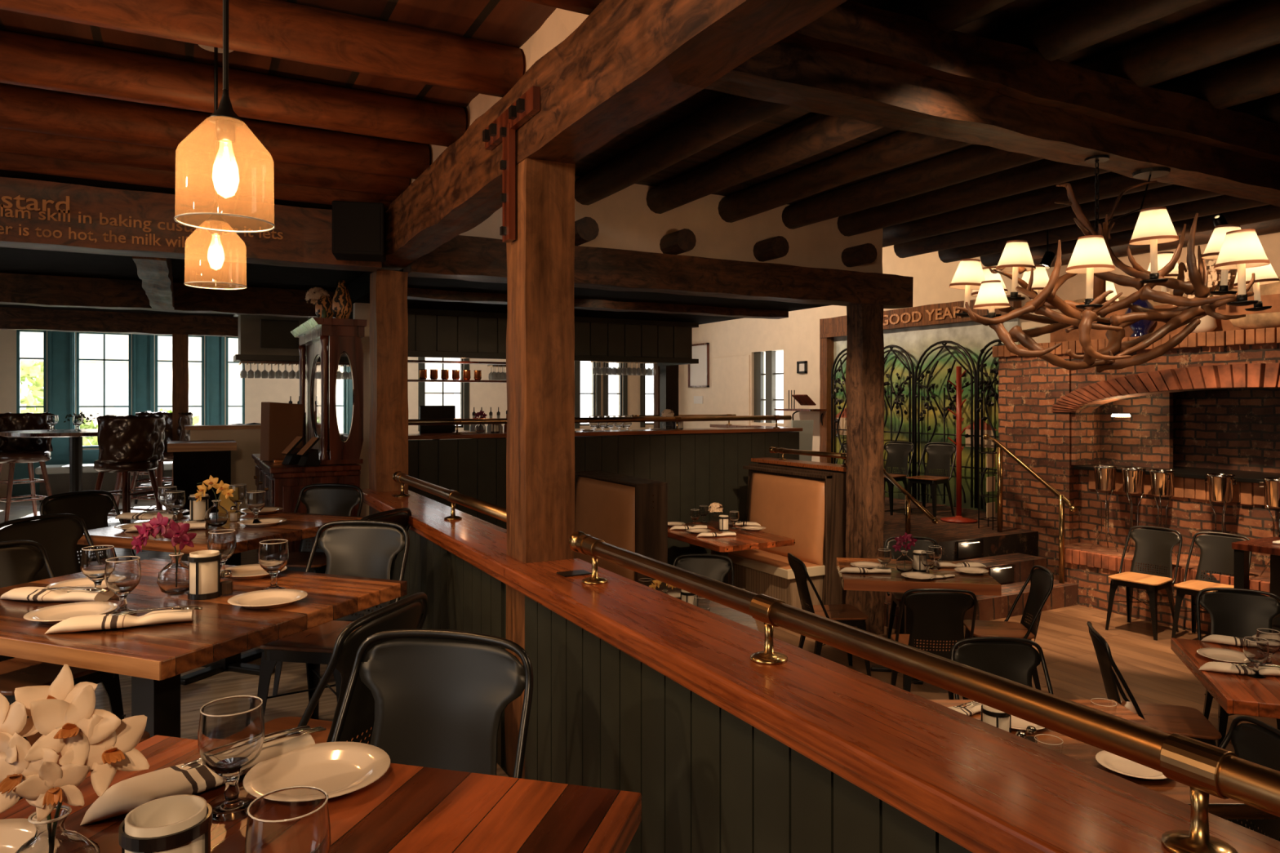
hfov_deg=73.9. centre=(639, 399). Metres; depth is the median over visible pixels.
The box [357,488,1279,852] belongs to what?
wall
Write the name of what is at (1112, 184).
joist
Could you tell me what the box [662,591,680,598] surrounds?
roll
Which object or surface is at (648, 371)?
glass
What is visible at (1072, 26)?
joist
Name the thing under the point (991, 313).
candle
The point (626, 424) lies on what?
goblet
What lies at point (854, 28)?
cross beam
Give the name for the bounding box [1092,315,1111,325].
candle
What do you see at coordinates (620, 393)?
window
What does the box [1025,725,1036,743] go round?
pepper shaker
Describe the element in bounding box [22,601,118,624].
plate
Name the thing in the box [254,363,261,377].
glass
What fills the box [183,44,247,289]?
pendant lamp
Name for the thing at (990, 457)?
wire rack
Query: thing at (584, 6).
log
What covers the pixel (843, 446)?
metal chair
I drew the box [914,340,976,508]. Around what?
screen
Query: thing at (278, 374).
glass
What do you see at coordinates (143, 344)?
trim
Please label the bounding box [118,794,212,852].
candle holder
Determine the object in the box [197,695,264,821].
goblet
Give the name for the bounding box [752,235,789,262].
log
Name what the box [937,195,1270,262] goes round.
joist
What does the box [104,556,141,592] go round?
bowl
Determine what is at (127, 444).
stool
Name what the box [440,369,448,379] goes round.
copper mug
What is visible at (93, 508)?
metal chair
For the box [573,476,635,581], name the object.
cushion
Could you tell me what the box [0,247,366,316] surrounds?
ceiling
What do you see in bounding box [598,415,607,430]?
goblet
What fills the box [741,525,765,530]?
plate
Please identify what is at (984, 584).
dining table
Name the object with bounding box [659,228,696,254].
log
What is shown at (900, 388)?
trellis
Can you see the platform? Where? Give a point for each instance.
(947, 535)
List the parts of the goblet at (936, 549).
stem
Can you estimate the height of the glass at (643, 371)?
0.165 m
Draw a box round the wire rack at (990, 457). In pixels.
[977,448,997,529]
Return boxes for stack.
[272,458,284,462]
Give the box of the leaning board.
[791,420,813,461]
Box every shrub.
[20,360,81,413]
[80,417,97,445]
[82,436,97,445]
[158,408,199,425]
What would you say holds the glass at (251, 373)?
hanging from the glass rack at (341, 364)
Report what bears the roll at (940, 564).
on the dining table at (984, 584)
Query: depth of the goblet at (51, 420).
9.07 m
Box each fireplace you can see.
[167,440,236,515]
[992,293,1279,635]
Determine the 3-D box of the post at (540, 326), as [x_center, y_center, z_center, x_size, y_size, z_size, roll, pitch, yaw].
[-0.371,0.320,3.153,0.202,2.369,0.223,0,0,-28]
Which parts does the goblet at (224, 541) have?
stem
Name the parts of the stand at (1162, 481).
leg, leg, leg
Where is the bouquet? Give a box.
[63,410,98,425]
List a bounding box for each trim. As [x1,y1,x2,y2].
[0,169,332,209]
[11,449,98,497]
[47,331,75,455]
[132,333,154,415]
[204,336,224,425]
[304,433,348,444]
[346,365,352,434]
[417,356,469,431]
[574,360,600,428]
[574,432,726,436]
[603,362,627,427]
[640,363,644,427]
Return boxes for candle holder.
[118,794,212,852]
[187,550,221,599]
[188,493,209,520]
[490,424,499,433]
[675,421,683,429]
[680,589,695,604]
[718,515,728,531]
[912,550,926,572]
[981,704,1011,733]
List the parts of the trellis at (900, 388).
vine stem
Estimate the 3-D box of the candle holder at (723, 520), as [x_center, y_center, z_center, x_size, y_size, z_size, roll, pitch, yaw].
[0.799,1.176,8.107,0.100,0.146,0.100,0,0,-28]
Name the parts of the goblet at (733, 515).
stem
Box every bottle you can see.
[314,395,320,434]
[469,407,476,431]
[486,407,492,432]
[497,407,502,438]
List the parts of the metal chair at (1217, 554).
leg, seat frame, leg, seat, frame, backrest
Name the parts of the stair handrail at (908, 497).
post, knob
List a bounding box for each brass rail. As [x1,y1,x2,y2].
[392,471,506,522]
[408,414,791,434]
[568,531,1279,852]
[631,413,736,425]
[768,446,847,466]
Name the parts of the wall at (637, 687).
moulding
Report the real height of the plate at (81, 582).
0.021 m
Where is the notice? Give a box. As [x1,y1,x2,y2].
[693,395,702,404]
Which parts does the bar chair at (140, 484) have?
leg, foot rail, leg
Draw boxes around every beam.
[0,177,382,271]
[0,272,335,318]
[0,306,238,337]
[133,256,173,310]
[378,0,843,271]
[403,233,913,308]
[407,287,787,319]
[699,39,1279,207]
[785,0,1279,161]
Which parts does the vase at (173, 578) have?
bulb, stem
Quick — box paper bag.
[260,402,304,461]
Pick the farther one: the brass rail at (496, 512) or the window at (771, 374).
the window at (771, 374)
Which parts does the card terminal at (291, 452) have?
glass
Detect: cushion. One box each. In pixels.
[35,461,172,475]
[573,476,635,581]
[728,549,819,569]
[746,471,824,565]
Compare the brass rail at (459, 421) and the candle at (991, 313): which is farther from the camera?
the brass rail at (459, 421)
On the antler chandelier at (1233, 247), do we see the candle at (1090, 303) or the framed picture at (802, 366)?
the candle at (1090, 303)
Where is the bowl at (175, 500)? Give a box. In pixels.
[164,490,185,511]
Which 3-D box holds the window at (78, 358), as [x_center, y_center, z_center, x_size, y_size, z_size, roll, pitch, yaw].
[-8.043,-0.150,12.771,0.697,1.740,0.070,0,0,-28]
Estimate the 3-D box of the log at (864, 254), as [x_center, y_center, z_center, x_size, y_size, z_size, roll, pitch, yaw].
[1.805,-1.201,7.095,0.164,0.160,0.310,0,0,-28]
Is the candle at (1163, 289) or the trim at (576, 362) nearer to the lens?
the candle at (1163, 289)
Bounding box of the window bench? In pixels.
[35,461,172,502]
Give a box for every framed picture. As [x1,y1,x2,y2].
[688,342,709,387]
[796,360,807,373]
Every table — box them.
[0,428,111,526]
[0,558,407,737]
[0,735,641,852]
[76,511,364,685]
[655,586,759,631]
[667,520,795,584]
[836,557,1001,684]
[928,699,1278,819]
[1170,638,1279,719]
[1231,536,1279,631]
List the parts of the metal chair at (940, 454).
leg, leg, seat, seat frame, leg, frame, backrest, leg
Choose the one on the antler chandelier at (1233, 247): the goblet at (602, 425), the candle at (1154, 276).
the candle at (1154, 276)
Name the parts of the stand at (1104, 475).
leg, leg, leg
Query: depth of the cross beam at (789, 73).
3.40 m
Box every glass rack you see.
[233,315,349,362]
[239,360,350,366]
[487,364,505,367]
[591,360,657,364]
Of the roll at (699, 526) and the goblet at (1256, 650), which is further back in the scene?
the roll at (699, 526)
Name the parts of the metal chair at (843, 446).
backrest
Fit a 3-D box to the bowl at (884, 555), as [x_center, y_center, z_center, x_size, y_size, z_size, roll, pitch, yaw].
[1.765,1.133,6.144,0.096,0.099,0.096,0,0,-28]
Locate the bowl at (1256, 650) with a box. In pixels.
[1243,636,1269,662]
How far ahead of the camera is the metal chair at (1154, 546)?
7.43 m
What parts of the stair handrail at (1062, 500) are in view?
knob, post, post, knob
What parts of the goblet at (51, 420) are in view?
stem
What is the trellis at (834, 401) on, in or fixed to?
on the platform
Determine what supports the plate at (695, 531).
on the table at (744, 540)
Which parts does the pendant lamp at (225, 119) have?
lamp shade, stem, bulb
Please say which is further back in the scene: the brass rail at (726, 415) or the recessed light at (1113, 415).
the brass rail at (726, 415)
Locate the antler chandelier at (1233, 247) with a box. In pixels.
[949,154,1279,373]
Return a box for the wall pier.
[352,302,369,516]
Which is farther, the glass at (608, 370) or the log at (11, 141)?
the glass at (608, 370)
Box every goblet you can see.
[45,415,56,431]
[50,414,58,430]
[71,415,83,431]
[80,545,115,588]
[104,555,141,614]
[157,485,177,511]
[164,490,185,523]
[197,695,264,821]
[207,529,236,578]
[228,484,247,515]
[244,785,330,852]
[245,490,265,523]
[257,539,288,590]
[588,415,599,429]
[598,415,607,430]
[606,415,615,430]
[614,415,624,430]
[622,415,632,430]
[689,509,699,526]
[693,595,711,611]
[698,505,708,522]
[728,511,738,528]
[877,548,891,573]
[920,551,934,573]
[928,545,942,569]
[1243,636,1269,678]
[1256,628,1279,666]
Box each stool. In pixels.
[0,412,53,521]
[93,413,165,524]
[111,411,166,510]
[130,412,192,505]
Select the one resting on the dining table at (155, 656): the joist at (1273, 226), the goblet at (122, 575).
the goblet at (122, 575)
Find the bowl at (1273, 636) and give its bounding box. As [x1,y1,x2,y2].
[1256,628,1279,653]
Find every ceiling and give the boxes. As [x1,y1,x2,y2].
[0,0,556,144]
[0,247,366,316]
[346,267,833,324]
[575,0,1279,204]
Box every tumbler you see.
[1034,733,1063,748]
[1090,697,1116,709]
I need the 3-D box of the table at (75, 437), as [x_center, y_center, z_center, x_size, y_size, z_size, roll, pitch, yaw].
[-6.100,0.868,9.200,1.320,1.065,1.320,0,0,-28]
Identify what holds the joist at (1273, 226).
attached to the ceiling at (1016, 11)
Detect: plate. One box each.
[0,818,35,852]
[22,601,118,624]
[45,577,108,592]
[114,521,149,531]
[143,509,189,515]
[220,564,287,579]
[227,589,307,609]
[237,517,286,526]
[238,506,283,514]
[242,742,391,799]
[556,569,591,577]
[580,429,595,431]
[667,521,685,526]
[686,528,711,533]
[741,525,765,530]
[850,561,882,568]
[901,572,936,580]
[954,566,988,574]
[1008,715,1044,731]
[1095,750,1167,779]
[1196,648,1250,663]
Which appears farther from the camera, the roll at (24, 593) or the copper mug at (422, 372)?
the copper mug at (422, 372)
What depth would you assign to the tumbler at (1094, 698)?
3.20 m
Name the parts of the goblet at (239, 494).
stem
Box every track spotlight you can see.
[1039,229,1055,269]
[1212,213,1227,226]
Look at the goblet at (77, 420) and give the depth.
8.97 m
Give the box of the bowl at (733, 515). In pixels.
[728,511,738,521]
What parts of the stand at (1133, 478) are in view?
leg, leg, leg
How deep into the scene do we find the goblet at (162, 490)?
4.69 m
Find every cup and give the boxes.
[491,424,498,431]
[678,421,682,428]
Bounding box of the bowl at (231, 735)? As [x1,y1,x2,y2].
[197,696,264,773]
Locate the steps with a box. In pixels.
[883,552,1078,632]
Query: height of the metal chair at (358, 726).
0.875 m
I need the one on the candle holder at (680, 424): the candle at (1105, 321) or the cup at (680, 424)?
the cup at (680, 424)
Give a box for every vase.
[130,511,196,595]
[194,475,234,527]
[304,286,329,316]
[315,295,333,318]
[332,280,351,319]
[473,410,487,433]
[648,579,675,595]
[661,408,674,429]
[707,502,723,524]
[892,532,917,573]
[1124,298,1155,337]
[1166,258,1235,333]
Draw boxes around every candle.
[955,284,971,317]
[982,309,1001,317]
[987,306,995,318]
[1006,266,1025,301]
[1075,267,1103,309]
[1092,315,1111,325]
[1140,239,1168,283]
[1152,276,1166,302]
[1209,269,1237,295]
[1226,263,1258,306]
[1244,282,1271,311]
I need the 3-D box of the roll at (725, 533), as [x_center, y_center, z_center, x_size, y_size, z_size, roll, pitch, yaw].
[0.705,1.228,7.781,0.392,0.045,0.114,0,0,-11]
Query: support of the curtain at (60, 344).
attached to the wall at (486, 396)
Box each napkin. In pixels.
[80,725,326,825]
[1198,662,1279,675]
[1272,540,1279,544]
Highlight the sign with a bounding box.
[819,294,1022,337]
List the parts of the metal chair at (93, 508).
backrest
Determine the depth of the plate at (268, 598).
2.74 m
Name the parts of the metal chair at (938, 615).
leg, leg, seat, frame, backrest, leg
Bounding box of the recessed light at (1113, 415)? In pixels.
[1111,413,1130,417]
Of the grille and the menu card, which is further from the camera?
the menu card
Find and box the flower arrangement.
[0,664,149,852]
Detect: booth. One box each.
[573,471,676,587]
[711,463,846,608]
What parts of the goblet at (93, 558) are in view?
stem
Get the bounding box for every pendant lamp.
[173,0,275,232]
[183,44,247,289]
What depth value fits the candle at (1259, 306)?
3.79 m
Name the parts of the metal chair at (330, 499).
seat, seat frame, frame, backrest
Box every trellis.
[831,348,846,463]
[883,344,914,497]
[976,338,1004,509]
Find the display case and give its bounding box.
[290,317,366,465]
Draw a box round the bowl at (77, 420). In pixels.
[71,416,83,425]
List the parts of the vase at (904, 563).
bulb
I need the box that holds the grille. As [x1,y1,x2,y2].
[335,203,380,251]
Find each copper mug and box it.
[418,368,426,379]
[430,369,437,379]
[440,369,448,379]
[452,369,459,379]
[462,369,471,380]
[473,369,481,380]
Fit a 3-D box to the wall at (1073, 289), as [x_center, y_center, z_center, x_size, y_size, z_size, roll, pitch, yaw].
[7.153,-1.253,5.072,0.529,0.728,10.022,0,0,-28]
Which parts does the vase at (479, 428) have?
bulb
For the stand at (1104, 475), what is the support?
on the brick fireplace at (1210, 403)
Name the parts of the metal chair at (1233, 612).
leg, leg, frame, backrest, leg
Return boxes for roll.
[0,586,114,601]
[44,605,202,634]
[115,511,182,519]
[124,520,212,532]
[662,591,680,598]
[670,524,709,529]
[696,531,737,537]
[728,520,761,526]
[838,566,893,573]
[933,573,955,578]
[936,560,986,568]
[947,701,982,715]
[1200,634,1279,650]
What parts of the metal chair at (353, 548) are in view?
leg, seat frame, seat, leg, leg, frame, backrest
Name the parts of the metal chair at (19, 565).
backrest, frame, seat, seat frame, leg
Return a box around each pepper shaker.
[220,569,232,595]
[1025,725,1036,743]
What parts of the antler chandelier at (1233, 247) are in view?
trim, lamp shade, trim, trim, lamp shade, trim, trim, lamp shade, trim, lamp shade, trim, trim, lamp shade, trim, lamp shade, trim, chain, stem, lamp shade, trim, trim, lamp shade, lamp shade, trim, trim, lamp shade, trim, trim, lamp shade, trim, trim, lamp shade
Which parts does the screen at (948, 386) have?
vine stem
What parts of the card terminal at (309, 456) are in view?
glass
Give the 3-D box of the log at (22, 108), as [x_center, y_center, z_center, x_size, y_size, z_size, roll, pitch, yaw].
[-3.373,-1.245,3.243,5.110,0.182,0.203,0,0,-28]
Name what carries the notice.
attached to the wall at (797, 335)
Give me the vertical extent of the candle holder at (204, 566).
0.146 m
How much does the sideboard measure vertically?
0.900 m
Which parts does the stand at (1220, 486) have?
leg, leg, leg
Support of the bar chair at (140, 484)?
on the floor at (293, 677)
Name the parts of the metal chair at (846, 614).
leg, backrest, frame, leg, seat, leg, seat frame, leg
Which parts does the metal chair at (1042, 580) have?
leg, seat frame, seat, frame, leg, backrest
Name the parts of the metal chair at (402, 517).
leg, frame, backrest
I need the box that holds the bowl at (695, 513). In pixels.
[689,509,699,519]
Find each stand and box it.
[1089,465,1118,551]
[1120,466,1146,553]
[1148,469,1177,557]
[1204,473,1236,535]
[1258,477,1279,577]
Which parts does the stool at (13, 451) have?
leg, seat, leg, leg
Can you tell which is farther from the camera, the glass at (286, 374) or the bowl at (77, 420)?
the glass at (286, 374)
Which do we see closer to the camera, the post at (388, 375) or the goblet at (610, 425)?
the post at (388, 375)
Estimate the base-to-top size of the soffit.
0.450 m
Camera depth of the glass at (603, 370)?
10.23 m
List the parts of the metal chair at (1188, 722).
backrest, frame, seat, seat frame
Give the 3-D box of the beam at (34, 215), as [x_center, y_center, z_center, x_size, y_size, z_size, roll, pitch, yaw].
[-6.044,-0.960,2.873,10.059,0.333,0.244,0,0,-28]
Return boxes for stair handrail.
[884,468,937,534]
[982,434,1076,583]
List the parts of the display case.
panel, cornice, panel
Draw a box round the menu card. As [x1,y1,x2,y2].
[219,488,240,511]
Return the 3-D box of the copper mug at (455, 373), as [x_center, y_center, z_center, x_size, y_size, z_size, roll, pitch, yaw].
[-1.860,-0.252,8.588,0.080,0.100,0.080,0,0,-28]
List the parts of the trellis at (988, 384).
vine stem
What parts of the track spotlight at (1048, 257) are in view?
arm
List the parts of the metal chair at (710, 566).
backrest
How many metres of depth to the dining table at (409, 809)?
1.33 m
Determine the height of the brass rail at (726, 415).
0.147 m
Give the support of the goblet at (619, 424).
on the trim at (720, 433)
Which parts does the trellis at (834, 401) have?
vine stem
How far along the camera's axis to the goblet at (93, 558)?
2.75 m
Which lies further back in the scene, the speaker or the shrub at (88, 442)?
the shrub at (88, 442)
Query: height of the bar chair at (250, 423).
1.122 m
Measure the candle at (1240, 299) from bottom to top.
0.168 m
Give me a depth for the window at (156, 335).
13.29 m
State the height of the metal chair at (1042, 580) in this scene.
0.875 m
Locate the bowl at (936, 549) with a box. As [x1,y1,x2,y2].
[928,545,942,559]
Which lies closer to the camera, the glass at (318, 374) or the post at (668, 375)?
the glass at (318, 374)
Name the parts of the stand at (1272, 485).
leg, leg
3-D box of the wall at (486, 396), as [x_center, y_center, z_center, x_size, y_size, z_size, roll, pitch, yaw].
[-7.001,-0.400,13.408,18.300,3.600,0.250,0,0,-28]
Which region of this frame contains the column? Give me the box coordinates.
[172,333,188,485]
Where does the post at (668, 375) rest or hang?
on the floor
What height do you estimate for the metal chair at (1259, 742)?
0.875 m
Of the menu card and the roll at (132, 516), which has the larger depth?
the menu card
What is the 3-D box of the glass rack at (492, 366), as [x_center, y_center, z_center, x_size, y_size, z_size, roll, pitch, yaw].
[-1.582,-0.395,9.689,0.262,0.040,0.220,0,0,-28]
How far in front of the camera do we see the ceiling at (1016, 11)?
4.77 m
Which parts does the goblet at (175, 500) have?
stem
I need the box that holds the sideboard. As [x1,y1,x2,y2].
[251,453,360,573]
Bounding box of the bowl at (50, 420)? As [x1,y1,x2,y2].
[45,415,56,424]
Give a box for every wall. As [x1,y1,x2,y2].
[0,329,653,497]
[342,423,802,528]
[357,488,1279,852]
[409,8,587,182]
[464,175,882,273]
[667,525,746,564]
[678,244,1055,462]
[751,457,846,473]
[1055,232,1279,312]
[1060,281,1279,314]
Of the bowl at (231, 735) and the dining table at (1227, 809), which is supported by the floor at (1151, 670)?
the dining table at (1227, 809)
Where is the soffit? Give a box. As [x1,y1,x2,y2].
[345,305,698,366]
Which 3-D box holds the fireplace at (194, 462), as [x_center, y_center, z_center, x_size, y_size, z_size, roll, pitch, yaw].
[-4.395,0.910,8.536,0.600,0.980,0.600,0,0,-28]
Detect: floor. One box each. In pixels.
[0,497,508,777]
[755,604,1277,835]
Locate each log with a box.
[0,0,523,97]
[0,29,466,146]
[0,82,430,178]
[0,128,409,196]
[0,152,397,209]
[523,0,604,14]
[574,216,599,244]
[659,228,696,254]
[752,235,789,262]
[840,243,876,266]
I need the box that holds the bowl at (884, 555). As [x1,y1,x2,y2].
[877,548,891,564]
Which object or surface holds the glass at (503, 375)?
hanging from the glass rack at (492, 366)
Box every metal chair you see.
[0,513,93,581]
[0,540,125,719]
[19,730,150,799]
[39,490,135,572]
[257,483,363,615]
[257,520,409,719]
[264,591,427,744]
[272,507,411,695]
[331,628,533,778]
[671,553,733,587]
[787,552,871,676]
[835,440,847,464]
[883,440,914,515]
[884,536,941,639]
[890,588,977,699]
[904,442,955,517]
[950,636,1053,699]
[963,564,1053,690]
[1087,621,1222,746]
[1105,525,1182,640]
[1171,531,1252,638]
[1195,587,1279,746]
[1218,715,1279,841]
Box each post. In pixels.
[368,269,408,612]
[504,160,575,778]
[653,363,659,428]
[659,364,678,429]
[819,337,834,462]
[845,303,884,635]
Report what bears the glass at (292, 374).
hanging from the glass rack at (341, 364)
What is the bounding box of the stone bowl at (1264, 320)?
[1229,311,1279,329]
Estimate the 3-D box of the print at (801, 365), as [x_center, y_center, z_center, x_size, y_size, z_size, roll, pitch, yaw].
[2.655,-0.533,13.888,0.013,0.135,0.162,0,0,-28]
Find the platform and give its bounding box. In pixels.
[741,497,1038,560]
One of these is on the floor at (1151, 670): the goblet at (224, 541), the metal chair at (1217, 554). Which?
the metal chair at (1217, 554)
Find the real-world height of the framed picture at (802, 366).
0.195 m
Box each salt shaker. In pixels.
[230,506,237,520]
[1015,730,1026,738]
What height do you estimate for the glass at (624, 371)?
0.165 m
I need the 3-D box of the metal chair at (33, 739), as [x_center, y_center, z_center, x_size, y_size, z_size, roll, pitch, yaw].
[-1.639,0.962,2.239,0.461,0.875,0.521,0,0,25]
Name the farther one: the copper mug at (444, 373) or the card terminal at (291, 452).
the copper mug at (444, 373)
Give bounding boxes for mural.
[833,317,1020,512]
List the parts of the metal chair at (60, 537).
frame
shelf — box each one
[185,424,260,509]
[408,360,505,382]
[773,390,826,425]
[1073,463,1279,484]
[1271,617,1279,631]
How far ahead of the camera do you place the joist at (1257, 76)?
5.24 m
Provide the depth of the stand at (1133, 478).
8.01 m
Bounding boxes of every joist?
[575,0,1014,205]
[646,0,1205,213]
[718,0,1279,222]
[782,46,1279,229]
[837,93,1279,235]
[882,171,1170,247]
[893,184,1221,257]
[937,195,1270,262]
[980,204,1279,266]
[1032,218,1279,266]
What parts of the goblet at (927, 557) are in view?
stem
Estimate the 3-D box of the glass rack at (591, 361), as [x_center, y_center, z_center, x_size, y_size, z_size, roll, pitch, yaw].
[-0.188,-0.475,10.435,0.832,0.040,0.220,0,0,-28]
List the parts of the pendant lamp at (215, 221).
lamp shade, stem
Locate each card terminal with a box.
[281,436,303,464]
[297,436,319,466]
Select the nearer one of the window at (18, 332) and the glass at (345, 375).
the glass at (345, 375)
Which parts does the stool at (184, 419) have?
leg, leg, seat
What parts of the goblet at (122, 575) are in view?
stem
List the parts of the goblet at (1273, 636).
stem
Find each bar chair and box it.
[134,462,171,504]
[245,422,261,424]
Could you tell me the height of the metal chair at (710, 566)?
0.875 m
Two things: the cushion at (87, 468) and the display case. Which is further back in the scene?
the cushion at (87, 468)
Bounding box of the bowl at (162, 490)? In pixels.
[157,486,177,504]
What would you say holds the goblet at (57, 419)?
on the table at (75, 437)
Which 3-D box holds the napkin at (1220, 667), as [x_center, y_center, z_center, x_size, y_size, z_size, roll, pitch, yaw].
[2.772,1.228,3.886,0.392,0.045,0.114,0,0,14]
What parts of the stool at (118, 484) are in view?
leg, leg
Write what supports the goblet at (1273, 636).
on the dining table at (1237, 694)
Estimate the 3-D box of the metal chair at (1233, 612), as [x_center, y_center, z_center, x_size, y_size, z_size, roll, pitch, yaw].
[3.468,1.562,4.842,0.461,0.875,0.521,0,0,24]
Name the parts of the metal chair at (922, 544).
leg, seat, seat frame, leg, backrest, frame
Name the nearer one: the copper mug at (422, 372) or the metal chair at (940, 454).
the copper mug at (422, 372)
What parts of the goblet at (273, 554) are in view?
stem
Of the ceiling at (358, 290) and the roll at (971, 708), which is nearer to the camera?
the roll at (971, 708)
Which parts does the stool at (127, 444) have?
leg, leg, seat, leg, leg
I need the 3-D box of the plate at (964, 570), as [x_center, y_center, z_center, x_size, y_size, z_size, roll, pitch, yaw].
[2.394,1.239,6.144,0.235,0.021,0.235,0,0,-28]
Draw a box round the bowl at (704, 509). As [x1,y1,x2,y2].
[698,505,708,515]
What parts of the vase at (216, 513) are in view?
stem, bulb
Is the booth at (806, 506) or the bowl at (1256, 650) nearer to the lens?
the bowl at (1256, 650)
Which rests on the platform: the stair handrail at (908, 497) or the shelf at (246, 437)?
the stair handrail at (908, 497)
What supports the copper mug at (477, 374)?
on the shelf at (410, 361)
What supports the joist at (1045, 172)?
attached to the ceiling at (1016, 11)
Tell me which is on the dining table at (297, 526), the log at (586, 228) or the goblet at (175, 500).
the goblet at (175, 500)
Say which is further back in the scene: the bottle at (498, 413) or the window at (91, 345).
the window at (91, 345)
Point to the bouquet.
(83, 415)
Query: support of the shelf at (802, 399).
attached to the wall at (797, 335)
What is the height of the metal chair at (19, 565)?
0.875 m
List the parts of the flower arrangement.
stem, bulb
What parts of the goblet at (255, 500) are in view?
stem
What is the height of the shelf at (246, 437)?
1.120 m
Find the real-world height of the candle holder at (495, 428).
0.131 m
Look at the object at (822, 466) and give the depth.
8.46 m
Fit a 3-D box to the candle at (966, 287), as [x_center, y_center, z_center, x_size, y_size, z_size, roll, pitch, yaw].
[1.553,-0.475,4.053,0.100,0.164,0.100,0,0,-28]
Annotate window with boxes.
[16,330,46,413]
[20,332,459,442]
[76,332,131,448]
[155,334,204,425]
[226,337,244,425]
[335,365,346,433]
[423,357,463,427]
[579,360,595,426]
[608,362,622,415]
[644,363,653,424]
[753,351,783,422]
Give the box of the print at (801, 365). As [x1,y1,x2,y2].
[799,363,804,371]
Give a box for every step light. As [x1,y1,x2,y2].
[957,539,982,558]
[989,564,1013,583]
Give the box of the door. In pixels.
[712,355,750,428]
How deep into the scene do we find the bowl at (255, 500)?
4.44 m
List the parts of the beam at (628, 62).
tie plate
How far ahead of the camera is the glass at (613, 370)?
10.29 m
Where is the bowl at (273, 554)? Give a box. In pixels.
[257,539,288,571]
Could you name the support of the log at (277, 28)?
attached to the ceiling at (511, 23)
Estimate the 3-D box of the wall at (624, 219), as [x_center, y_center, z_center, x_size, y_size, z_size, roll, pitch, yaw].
[0.263,-1.325,6.447,4.107,0.544,0.135,0,0,-28]
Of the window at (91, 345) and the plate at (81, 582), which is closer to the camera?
the plate at (81, 582)
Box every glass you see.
[240,363,247,377]
[247,363,253,377]
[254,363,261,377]
[262,363,268,377]
[268,363,275,377]
[275,363,282,377]
[282,364,288,378]
[289,364,295,378]
[296,370,299,378]
[316,364,320,378]
[336,364,342,378]
[342,364,348,378]
[488,372,492,380]
[491,364,496,380]
[496,365,501,380]
[500,365,505,380]
[592,361,596,374]
[595,366,601,374]
[600,361,606,374]
[606,361,611,374]
[611,367,616,374]
[616,367,621,374]
[621,361,626,374]
[626,362,631,374]
[631,362,636,375]
[635,362,641,375]
[640,362,646,375]
[645,362,651,375]
[650,362,656,375]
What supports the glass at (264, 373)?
hanging from the glass rack at (341, 364)
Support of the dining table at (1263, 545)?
on the floor at (1151, 670)
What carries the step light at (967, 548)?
attached to the platform
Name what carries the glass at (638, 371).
hanging from the glass rack at (591, 361)
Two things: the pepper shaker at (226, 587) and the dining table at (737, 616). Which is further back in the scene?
the dining table at (737, 616)
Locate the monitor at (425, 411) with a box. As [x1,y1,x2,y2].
[419,405,455,433]
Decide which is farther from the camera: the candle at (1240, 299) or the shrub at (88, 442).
the shrub at (88, 442)
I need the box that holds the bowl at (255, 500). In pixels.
[245,490,265,511]
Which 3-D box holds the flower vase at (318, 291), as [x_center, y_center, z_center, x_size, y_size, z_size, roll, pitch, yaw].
[-2.653,-0.777,6.996,0.186,0.304,0.203,0,0,14]
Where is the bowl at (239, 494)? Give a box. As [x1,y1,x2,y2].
[228,484,247,502]
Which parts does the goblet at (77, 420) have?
stem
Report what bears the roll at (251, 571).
on the dining table at (155, 656)
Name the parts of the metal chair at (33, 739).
seat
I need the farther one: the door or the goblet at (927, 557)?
the door
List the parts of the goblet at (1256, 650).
stem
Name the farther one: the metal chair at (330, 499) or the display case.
the display case
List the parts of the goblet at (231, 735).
stem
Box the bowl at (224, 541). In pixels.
[207,529,236,559]
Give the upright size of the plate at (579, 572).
0.003 m
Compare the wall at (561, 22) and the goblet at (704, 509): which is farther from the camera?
the goblet at (704, 509)
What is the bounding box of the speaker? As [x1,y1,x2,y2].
[332,200,386,262]
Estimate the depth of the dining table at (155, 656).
2.54 m
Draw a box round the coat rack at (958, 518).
[940,366,977,523]
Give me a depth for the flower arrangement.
1.04 m
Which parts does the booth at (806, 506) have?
seat, frame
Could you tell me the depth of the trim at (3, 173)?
4.65 m
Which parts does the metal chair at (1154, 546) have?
leg, leg, seat, seat frame, frame, leg, backrest, leg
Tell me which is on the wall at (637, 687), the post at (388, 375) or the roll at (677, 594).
the post at (388, 375)
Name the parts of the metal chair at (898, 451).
leg, leg, seat frame, seat, backrest, frame, leg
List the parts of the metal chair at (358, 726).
seat, backrest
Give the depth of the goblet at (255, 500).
4.44 m
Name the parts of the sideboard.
drawer, drawer, drawer, panel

